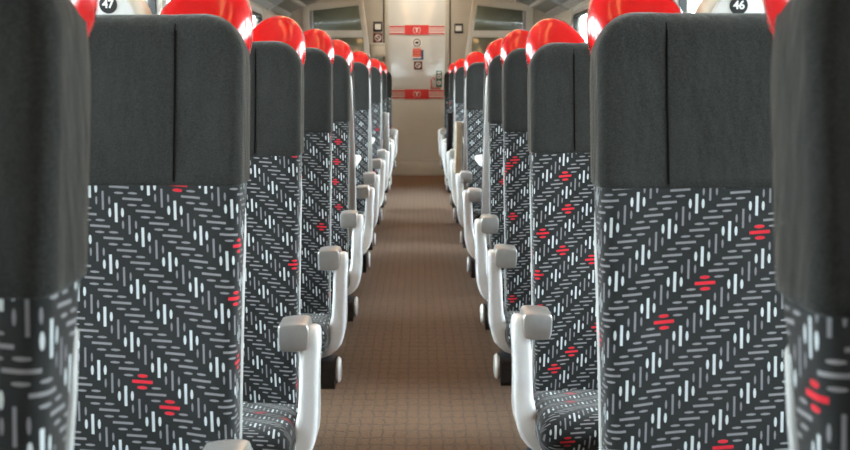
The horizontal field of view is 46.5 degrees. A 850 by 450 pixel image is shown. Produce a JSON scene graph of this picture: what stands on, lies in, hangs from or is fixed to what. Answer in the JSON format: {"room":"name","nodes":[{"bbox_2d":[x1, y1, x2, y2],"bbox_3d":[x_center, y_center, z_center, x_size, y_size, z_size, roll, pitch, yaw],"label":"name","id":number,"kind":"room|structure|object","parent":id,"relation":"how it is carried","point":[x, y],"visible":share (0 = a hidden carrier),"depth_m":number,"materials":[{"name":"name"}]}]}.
{"room":"train carriage","nodes":[
{"label":"train carriage","id":0,"kind":"room"},
{"bbox_2d":[160,0,278,18],"bbox_3d":[-1.410,-0.586,4.200,0.060,2.050,13.700,0,8,0],"label":"wall","id":1,"kind":"structure","parent":0,"point":[266,13],"depth_m":8.71,"materials":[{"name":"beige plastic"}]},
{"bbox_2d":[145,0,159,13],"bbox_3d":[-1.391,-0.729,4.543,0.044,1.085,1.270,0,8,0],"label":"window","id":2,"kind":"structure","parent":1,"relation":"in","point":[154,5],"depth_m":5.06,"materials":[{"name":"glass"}]},
{"bbox_2d":[162,0,169,6],"bbox_3d":[-1.401,-0.949,6.057,0.044,1.085,1.570,0,8,0],"label":"window","id":3,"kind":"structure","parent":1,"relation":"in","point":[164,2],"depth_m":5.23,"materials":[{"name":"glass"}]},
{"bbox_2d":[250,4,263,27],"bbox_3d":[-1.414,-1.201,7.788,0.044,1.085,1.750,0,8,0],"label":"window","id":4,"kind":"structure","parent":1,"relation":"in","point":[257,12],"depth_m":8.34,"materials":[{"name":"glass"}]},
{"bbox_2d":[250,0,319,16],"bbox_3d":[-1.203,-1.300,3.895,0.352,0.201,12.500,0,8,0],"label":"luggage rack","id":5,"kind":"object","parent":1,"relation":"attached to","point":[281,7],"visible":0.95,"depth_m":9.33,"materials":[{"name":"grey metal"}]},
{"bbox_2d":[267,0,316,12],"bbox_3d":[-1.211,-1.317,3.893,0.325,0.145,12.500,0,8,0],"label":"shelf","id":6,"kind":"object","parent":5,"relation":"attached to","point":[277,6],"depth_m":9.38,"materials":[{"name":"grey metal"}]},
{"bbox_2d":[289,0,369,56],"bbox_3d":[-0.985,-1.562,10.427,0.870,2.190,0.060,0,8,0],"label":"wall","id":7,"kind":"structure","parent":0,"point":[303,17],"depth_m":10.32,"materials":[{"name":"beige paint"}]},
{"bbox_2d":[313,0,522,63],"bbox_3d":[-0.079,-1.671,11.004,2.700,2.240,0.060,0,8,0],"label":"wall","id":8,"kind":"structure","parent":0,"point":[343,18],"depth_m":10.89,"materials":[{"name":"beige plastic"}]},
{"bbox_2d":[373,22,381,31],"bbox_3d":[-0.519,-2.182,10.890,0.100,0.109,0.012,0,8,0],"label":"sign","id":9,"kind":"object","parent":8,"relation":"attached to","point":[377,26],"visible":1,"depth_m":10.88,"materials":[{"name":"plastic"}]},
{"bbox_2d":[373,33,381,42],"bbox_3d":[-0.519,-2.062,10.907,0.100,0.102,0.012,0,8,0],"label":"no smoking sign","id":10,"kind":"object","parent":8,"relation":"attached to","point":[377,37],"visible":1,"depth_m":10.90,"materials":[{"name":"white paper"}]},
{"bbox_2d":[371,43,384,56],"bbox_3d":[-0.518,-1.929,10.906,0.158,0.146,0.053,0,8,0],"label":"wall box","id":11,"kind":"object","parent":8,"relation":"attached to","point":[377,49],"visible":1,"depth_m":10.88,"materials":[{"name":"beige plastic"}]},
{"bbox_2d":[383,0,450,174],"bbox_3d":[-0.089,-1.597,10.998,0.740,2.095,0.072,0,8,0],"label":"door","id":12,"kind":"structure","parent":8,"relation":"in","point":[416,33],"depth_m":10.98,"materials":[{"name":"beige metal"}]},
{"bbox_2d":[413,49,420,57],"bbox_3d":[-0.090,-1.897,10.946,0.091,0.107,0.004,0,8,0],"label":"poster","id":13,"kind":"object","parent":12,"relation":"attached to","point":[416,52],"depth_m":10.95,"materials":[{"name":"red paper"}]},
{"bbox_2d":[413,50,423,59],"bbox_3d":[-0.075,-1.883,10.952,0.118,0.109,0.002,0,8,0],"label":"poster","id":14,"kind":"object","parent":12,"relation":"on","point":[417,54],"depth_m":10.95,"materials":[{"name":"red paper"}]},
{"bbox_2d":[454,23,462,32],"bbox_3d":[0.370,-2.165,10.899,0.098,0.104,0.012,0,8,0],"label":"frame","id":15,"kind":"object","parent":8,"relation":"attached to","point":[458,27],"visible":1,"depth_m":10.89,"materials":[{"name":"plastic"}]},
{"bbox_2d":[313,175,528,449],"bbox_3d":[-0.032,0.428,4.559,2.700,0.060,14.100,0,8,0],"label":"floor","id":16,"kind":"structure","parent":0,"point":[417,355],"depth_m":3.87,"materials":[{"name":"brown carpet"}]},
{"bbox_2d":[0,0,97,449],"bbox_3d":[-0.454,0.362,0.613,0.524,1.207,0.594,0,8,0],"label":"seat","id":17,"kind":"object","parent":16,"relation":"on","point":[45,91],"visible":1,"depth_m":0.70,"materials":[{"name":"fabric"}]},
{"bbox_2d":[74,0,252,449],"bbox_3d":[-0.460,0.255,1.350,0.524,1.207,0.594,0,8,0],"label":"seat","id":18,"kind":"object","parent":16,"relation":"on","point":[160,317],"visible":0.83,"depth_m":1.43,"materials":[{"name":"fabric"}]},
{"bbox_2d":[242,15,321,449],"bbox_3d":[-0.465,0.162,2.064,0.524,1.207,0.594,0,8,0],"label":"seat","id":19,"kind":"object","parent":16,"relation":"on","point":[282,385],"visible":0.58,"depth_m":2.12,"materials":[{"name":"fabric"}]},
{"bbox_2d":[242,401,297,449],"bbox_3d":[-0.487,0.407,2.030,0.470,0.107,0.449,0,8,0],"label":"seat cushion","id":20,"kind":"object","parent":19,"relation":"on","point":[267,425],"depth_m":1.90,"materials":[{"name":"black fabric"}]},
{"bbox_2d":[300,28,348,388],"bbox_3d":[-0.470,0.040,2.825,0.524,1.207,0.594,0,8,0],"label":"seat","id":21,"kind":"object","parent":16,"relation":"on","point":[318,257],"visible":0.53,"depth_m":2.87,"materials":[{"name":"fabric"}]},
{"bbox_2d":[300,304,331,354],"bbox_3d":[-0.492,0.285,2.790,0.470,0.107,0.449,0,8,0],"label":"seat cushion","id":22,"kind":"object","parent":21,"relation":"on","point":[321,314],"depth_m":2.75,"materials":[{"name":"black fabric"}]},
{"bbox_2d":[331,39,363,321],"bbox_3d":[-0.476,-0.070,3.587,0.524,1.207,0.594,0,8,0],"label":"seat","id":23,"kind":"object","parent":16,"relation":"on","point":[342,218],"visible":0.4,"depth_m":3.63,"materials":[{"name":"fabric"}]},
{"bbox_2d":[331,259,350,294],"bbox_3d":[-0.498,0.175,3.552,0.470,0.107,0.449,0,8,0],"label":"armrest","id":24,"kind":"object","parent":23,"relation":"on","point":[332,271],"depth_m":3.43,"materials":[{"name":"grey plastic"}]},
{"bbox_2d":[355,155,360,165],"bbox_3d":[-0.841,0.030,4.677,1.070,0.695,0.460,0,8,0],"label":"table","id":25,"kind":"object","parent":16,"relation":"on","point":[357,157],"visible":0.12,"depth_m":4.62,"materials":[{"name":"white plastic"}]},
{"bbox_2d":[345,42,374,272],"bbox_3d":[-0.480,-0.158,4.185,0.524,1.207,0.594,0,8,0],"label":"seat","id":26,"kind":"object","parent":16,"relation":"on","point":[366,192],"visible":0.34,"depth_m":4.14,"materials":[{"name":"white plastic"}]},
{"bbox_2d":[349,240,351,259],"bbox_3d":[-0.503,0.068,4.288,0.470,0.107,0.449,0,8,0],"label":"seat cushion","id":27,"kind":"object","parent":26,"relation":"on","point":[350,241],"depth_m":4.08,"materials":[{"name":"black fabric"}]},
{"bbox_2d":[353,51,379,249],"bbox_3d":[-0.486,-0.283,5.051,0.524,1.207,0.594,0,8,0],"label":"seat","id":28,"kind":"object","parent":16,"relation":"on","point":[361,66],"visible":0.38,"depth_m":5.12,"materials":[{"name":"fabric"}]},
{"bbox_2d":[364,52,385,224],"bbox_3d":[-0.490,-0.370,5.649,0.524,1.207,0.594,0,8,0],"label":"seat","id":29,"kind":"object","parent":16,"relation":"on","point":[380,164],"visible":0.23,"depth_m":5.75,"materials":[{"name":"white plastic"}]},
{"bbox_2d":[370,58,388,207],"bbox_3d":[-0.498,-0.524,6.704,0.524,1.207,0.594,0,8,0],"label":"seat","id":30,"kind":"object","parent":16,"relation":"on","point":[377,152],"visible":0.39,"depth_m":6.77,"materials":[{"name":"plastic"}]},
{"bbox_2d":[380,62,392,192],"bbox_3d":[-0.502,-0.611,7.302,0.524,1.207,0.594,0,8,0],"label":"seat","id":31,"kind":"object","parent":16,"relation":"on","point":[385,143],"visible":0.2,"depth_m":7.19,"materials":[{"name":"white plastic"}]},
{"bbox_2d":[381,62,393,184],"bbox_3d":[-0.507,-0.711,7.990,0.524,1.207,0.594,0,8,0],"label":"seat","id":32,"kind":"object","parent":16,"relation":"on","point":[384,67],"visible":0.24,"depth_m":8.07,"materials":[{"name":"plastic"}]},
{"bbox_2d":[386,71,397,168],"bbox_3d":[-0.518,-0.908,9.550,0.521,1.148,0.532,0,8,0],"label":"seat","id":33,"kind":"object","parent":16,"relation":"on","point":[392,131],"visible":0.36,"depth_m":9.63,"materials":[{"name":"plastic"}]},
{"bbox_2d":[438,71,448,168],"bbox_3d":[0.383,-0.909,9.556,0.521,1.148,0.532,0,8,0],"label":"seat","id":34,"kind":"object","parent":16,"relation":"on","point":[443,131],"visible":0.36,"depth_m":9.63,"materials":[{"name":"fabric"}]},
{"bbox_2d":[442,62,454,184],"bbox_3d":[0.394,-0.712,7.997,0.524,1.207,0.594,0,8,0],"label":"seat","id":35,"kind":"object","parent":16,"relation":"on","point":[451,67],"visible":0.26,"depth_m":8.07,"materials":[{"name":"plastic"}]},
{"bbox_2d":[443,62,455,192],"bbox_3d":[0.399,-0.612,7.308,0.524,1.207,0.594,0,8,0],"label":"seat","id":36,"kind":"object","parent":16,"relation":"on","point":[450,140],"visible":0.14,"depth_m":7.19,"materials":[{"name":"white plastic"}]},
{"bbox_2d":[447,58,464,207],"bbox_3d":[0.403,-0.525,6.710,0.524,1.207,0.594,0,8,0],"label":"seat","id":37,"kind":"object","parent":16,"relation":"on","point":[459,65],"visible":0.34,"depth_m":6.78,"materials":[{"name":"plastic"}]},
{"bbox_2d":[450,53,469,222],"bbox_3d":[0.410,-0.380,5.715,0.524,1.207,0.594,0,8,0],"label":"seat","id":38,"kind":"object","parent":16,"relation":"on","point":[460,144],"visible":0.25,"depth_m":5.60,"materials":[{"name":"white plastic"}]},
{"bbox_2d":[456,51,484,247],"bbox_3d":[0.414,-0.293,5.117,0.524,1.207,0.594,0,8,0],"label":"seat","id":39,"kind":"object","parent":16,"relation":"on","point":[474,64],"visible":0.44,"depth_m":5.18,"materials":[{"name":"plastic"}]},
{"bbox_2d":[473,209,480,227],"bbox_3d":[0.437,-0.048,5.082,0.470,0.107,0.449,0,8,0],"label":"seat cushion","id":40,"kind":"object","parent":39,"relation":"on","point":[476,212],"depth_m":4.86,"materials":[{"name":"black fabric"}]},
{"bbox_2d":[463,41,492,277],"bbox_3d":[0.422,-0.141,4.072,0.524,1.207,0.594,0,8,0],"label":"seat","id":41,"kind":"object","parent":16,"relation":"on","point":[472,194],"visible":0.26,"depth_m":4.03,"materials":[{"name":"white plastic"}]},
{"bbox_2d":[475,154,482,165],"bbox_3d":[0.775,0.028,4.688,1.070,0.695,0.460,0,8,0],"label":"table","id":42,"kind":"object","parent":16,"relation":"on","point":[478,158],"visible":0.16,"depth_m":4.58,"materials":[{"name":"white plastic"}]},
{"bbox_2d":[474,38,504,329],"bbox_3d":[0.426,-0.054,3.474,0.524,1.207,0.594,0,8,0],"label":"seat","id":43,"kind":"object","parent":16,"relation":"on","point":[492,223],"visible":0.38,"depth_m":3.52,"materials":[{"name":"plastic"}]},
{"bbox_2d":[502,270,504,301],"bbox_3d":[0.449,0.191,3.440,0.470,0.107,0.449,0,8,0],"label":"seat cushion","id":44,"kind":"object","parent":43,"relation":"on","point":[503,283],"depth_m":3.22,"materials":[{"name":"black fabric"}]},
{"bbox_2d":[466,0,546,55],"bbox_3d":[0.835,-1.564,10.440,0.870,2.190,0.060,0,8,0],"label":"partition","id":45,"kind":"object","parent":16,"relation":"on","point":[530,17],"visible":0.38,"depth_m":10.33,"materials":[{"name":"beige paint"}]},
{"bbox_2d":[487,29,531,385],"bbox_3d":[0.430,0.035,2.861,0.524,1.207,0.594,0,8,0],"label":"seat","id":46,"kind":"object","parent":16,"relation":"on","point":[514,255],"visible":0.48,"depth_m":2.91,"materials":[{"name":"plastic"}]},
{"bbox_2d":[503,302,531,348],"bbox_3d":[0.454,0.280,2.826,0.470,0.107,0.449,0,8,0],"label":"seat cushion","id":47,"kind":"object","parent":46,"relation":"on","point":[509,308],"depth_m":2.78,"materials":[{"name":"black fabric"}]},
{"bbox_2d":[510,18,598,449],"bbox_3d":[0.435,0.149,2.155,0.524,1.207,0.594,0,8,0],"label":"seat","id":48,"kind":"object","parent":16,"relation":"on","point":[554,389],"visible":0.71,"depth_m":2.20,"materials":[{"name":"fabric"}]},
{"bbox_2d":[533,387,598,449],"bbox_3d":[0.459,0.394,2.120,0.470,0.107,0.449,0,8,0],"label":"seat cushion","id":49,"kind":"object","parent":48,"relation":"on","point":[564,418],"depth_m":1.93,"materials":[{"name":"black fabric"}]},
{"bbox_2d":[586,0,788,449],"bbox_3d":[0.442,0.260,1.317,0.524,1.207,0.594,0,8,0],"label":"seat","id":50,"kind":"object","parent":16,"relation":"on","point":[692,340],"visible":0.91,"depth_m":1.39,"materials":[{"name":"fabric"}]},
{"bbox_2d":[762,0,849,449],"bbox_3d":[0.447,0.370,0.560,0.524,1.207,0.594,0,8,0],"label":"seat","id":51,"kind":"object","parent":16,"relation":"on","point":[810,67],"visible":1,"depth_m":0.65,"materials":[{"name":"fabric"}]},
{"bbox_2d":[547,0,674,24],"bbox_3d":[1.350,-0.588,4.219,0.060,2.050,13.700,0,8,0],"label":"wall","id":52,"kind":"structure","parent":0,"point":[566,15],"depth_m":8.87,"materials":[{"name":"beige plastic"}]},
{"bbox_2d":[516,0,585,17],"bbox_3d":[1.145,-1.302,3.912,0.352,0.201,12.500,0,8,0],"label":"luggage rack","id":53,"kind":"object","parent":52,"relation":"attached to","point":[550,8],"visible":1,"depth_m":9.35,"materials":[{"name":"grey metal"}]},
{"bbox_2d":[519,0,567,12],"bbox_3d":[1.154,-1.319,3.909,0.325,0.145,12.500,0,8,0],"label":"shelf","id":54,"kind":"object","parent":53,"relation":"attached to","point":[546,6],"depth_m":9.40,"materials":[{"name":"grey metal"}]},
{"bbox_2d":[571,2,589,42],"bbox_3d":[1.302,-1.204,7.807,0.044,1.085,1.750,0,8,0],"label":"window","id":55,"kind":"structure","parent":52,"relation":"in","point":[579,14],"depth_m":8.28,"materials":[{"name":"glass"}]},
{"bbox_2d":[675,0,701,12],"bbox_3d":[1.325,-0.732,4.562,0.044,1.085,1.270,0,8,0],"label":"window","id":56,"kind":"structure","parent":52,"relation":"in","point":[687,6],"depth_m":5.03,"materials":[{"name":"glass"}]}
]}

